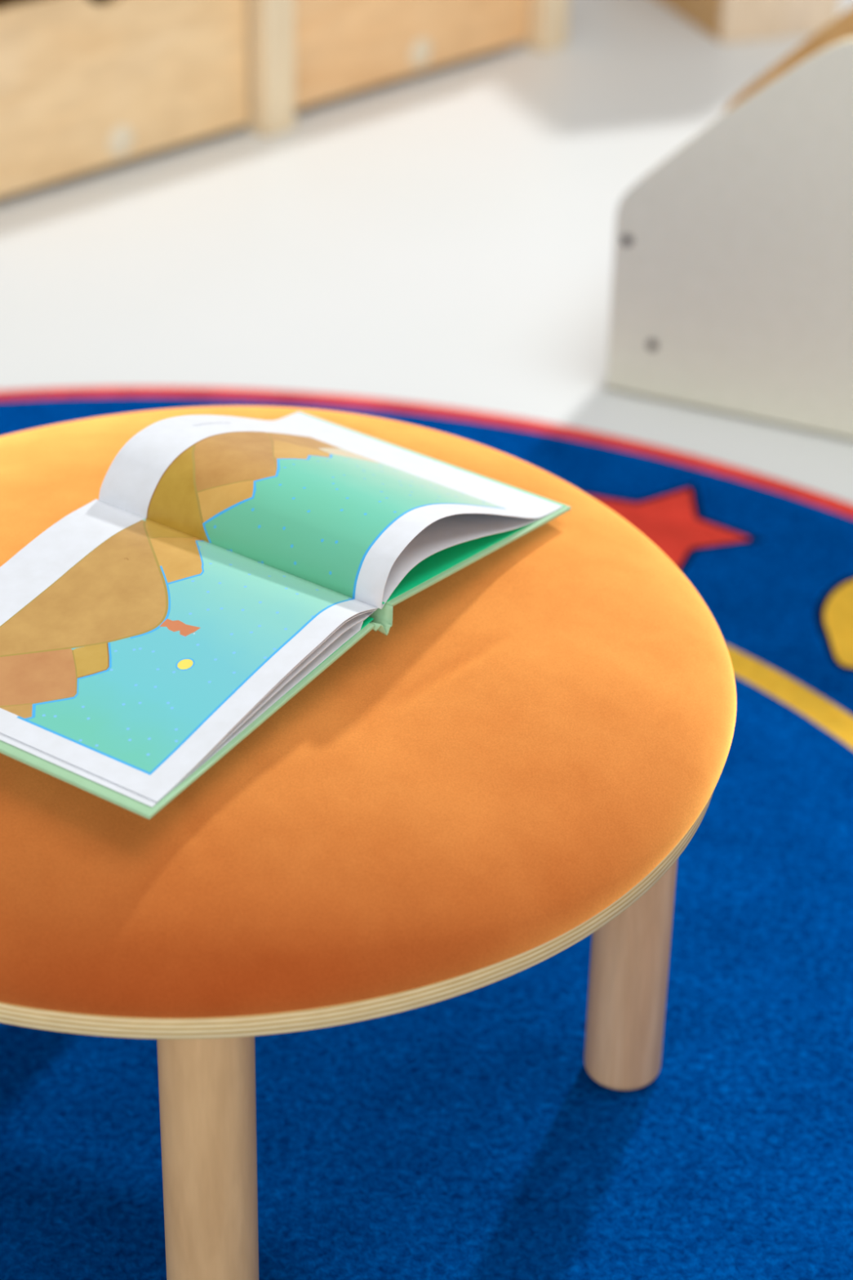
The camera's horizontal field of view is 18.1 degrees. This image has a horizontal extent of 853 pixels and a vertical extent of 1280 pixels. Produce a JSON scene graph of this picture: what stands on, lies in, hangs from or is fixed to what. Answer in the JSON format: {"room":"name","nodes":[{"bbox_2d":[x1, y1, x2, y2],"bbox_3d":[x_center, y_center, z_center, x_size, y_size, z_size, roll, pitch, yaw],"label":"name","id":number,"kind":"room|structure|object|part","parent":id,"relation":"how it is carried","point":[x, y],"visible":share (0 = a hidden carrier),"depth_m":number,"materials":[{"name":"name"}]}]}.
{"room":"preschool classroom","nodes":[
{"label":"preschool classroom","id":0,"kind":"room"},
{"bbox_2d":[0,0,852,504],"bbox_3d":[0.009,-0.436,3.219,12.000,0.050,12.000,1,30,0],"label":"floor","id":1,"kind":"structure","parent":0,"point":[443,235],"depth_m":3.23,"materials":[{"name":"white"}]},
{"bbox_2d":[0,0,248,197],"bbox_3d":[-0.531,-0.768,3.472,0.477,0.247,0.362,-26,40,-38],"label":"storage bin","id":2,"kind":"object","parent":1,"relation":"on","point":[86,85],"visible":1,"depth_m":3.37,"materials":[{"name":"brown wood"}]},
{"bbox_3d":[-0.654,-0.839,3.575,0.453,0.233,0.012,-26,40,-38],"label":"panel","id":3,"kind":"part","parent":2,"relation":"part of","materials":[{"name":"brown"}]},
{"bbox_3d":[-0.372,-0.857,3.617,0.012,0.233,0.344,-26,40,-38],"label":"panel","id":4,"kind":"part","parent":2,"relation":"part of","materials":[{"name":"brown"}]},
{"bbox_2d":[245,0,568,137],"bbox_3d":[-0.347,-0.891,3.632,1.129,0.305,0.445,-26,40,-38],"label":"frame","id":5,"kind":"object","parent":1,"relation":"on","point":[270,24],"visible":0.68,"depth_m":3.54,"materials":[{"name":"brown wood"}]},
{"bbox_3d":[-0.207,-0.808,3.516,0.052,0.285,0.045,-26,40,-38],"label":"post","id":6,"kind":"part","parent":5,"relation":"part of","materials":[{"name":"brown wood"}]},
{"bbox_3d":[0.175,-0.994,3.847,0.052,0.285,0.045,-26,40,-38],"label":"post","id":7,"kind":"part","parent":5,"relation":"part of","materials":[{"name":"brown wood"}]},
{"bbox_2d":[294,0,528,109],"bbox_3d":[-0.147,-0.954,3.804,0.479,0.247,0.362,-26,40,-38],"label":"storage bin","id":8,"kind":"object","parent":1,"relation":"on","point":[342,46],"visible":0.52,"depth_m":3.69,"materials":[{"name":"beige wood"}]},
{"bbox_2d":[0,386,852,1279],"bbox_3d":[-0.263,0.271,1.942,2.147,0.006,2.147,1,30,0],"label":"round rug","id":9,"kind":"object","parent":1,"relation":"on","point":[470,1135],"visible":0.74,"depth_m":1.88,"materials":[{"name":"blue carpet"}]},
{"bbox_2d":[0,405,736,1279],"bbox_3d":[-0.144,0.132,1.770,0.673,0.412,0.673,-25,39,-37],"label":"round stool","id":10,"kind":"object","parent":9,"relation":"on","point":[522,769],"visible":0.71,"depth_m":1.52,"materials":[{"name":"orange fabric"},{"name":"plywood"},{"name":"beech"}]},
{"bbox_3d":[-0.125,0.325,1.549,0.054,0.303,0.054,1,30,0],"label":"leg","id":11,"kind":"part","parent":10,"relation":"part of","materials":[{"name":"brown wood"}]},
{"bbox_2d":[0,410,571,819],"bbox_3d":[-0.117,-0.055,1.647,0.228,0.071,0.452,19,35,28],"label":"picture book","id":12,"kind":"object","parent":10,"relation":"on","point":[220,566],"visible":1,"depth_m":1.61,"materials":[{"name":"paper"}]},
{"bbox_3d":[0.141,0.174,1.816,0.054,0.303,0.054,9,31,13],"label":"leg","id":13,"kind":"part","parent":10,"relation":"part of","materials":[{"name":"brown wood"}]},
{"bbox_2d":[606,6,852,438],"bbox_3d":[0.549,-0.463,2.806,0.625,0.425,0.345,14,33,21],"label":"display unit","id":14,"kind":"object","parent":1,"relation":"on","point":[732,290],"visible":1,"depth_m":2.76,"materials":[{"name":"grey laminate"}]},
{"bbox_3d":[0.620,-0.536,2.934,0.620,0.425,0.018,14,33,21],"label":"panel","id":15,"kind":"part","parent":14,"relation":"part of","materials":[{"name":"beige wood"}]},
{"bbox_2d":[658,0,839,43],"bbox_3d":[0.457,-1.224,4.009,0.190,0.530,0.420,-10,32,-18],"label":"base cabinet","id":16,"kind":"object","parent":1,"relation":"on","point":[727,21],"visible":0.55,"depth_m":3.96,"materials":[{"name":"beige wood"}]},
{"bbox_3d":[0.373,-1.207,3.993,0.016,0.514,0.404,-10,32,-18],"label":"panel","id":17,"kind":"part","parent":16,"relation":"part of","materials":[{"name":"brown wood"}]},
{"bbox_3d":[0.528,-1.128,3.846,0.190,0.530,0.016,-10,32,-18],"label":"panel","id":18,"kind":"part","parent":16,"relation":"part of","materials":[{"name":"beige wood"}]}
]}

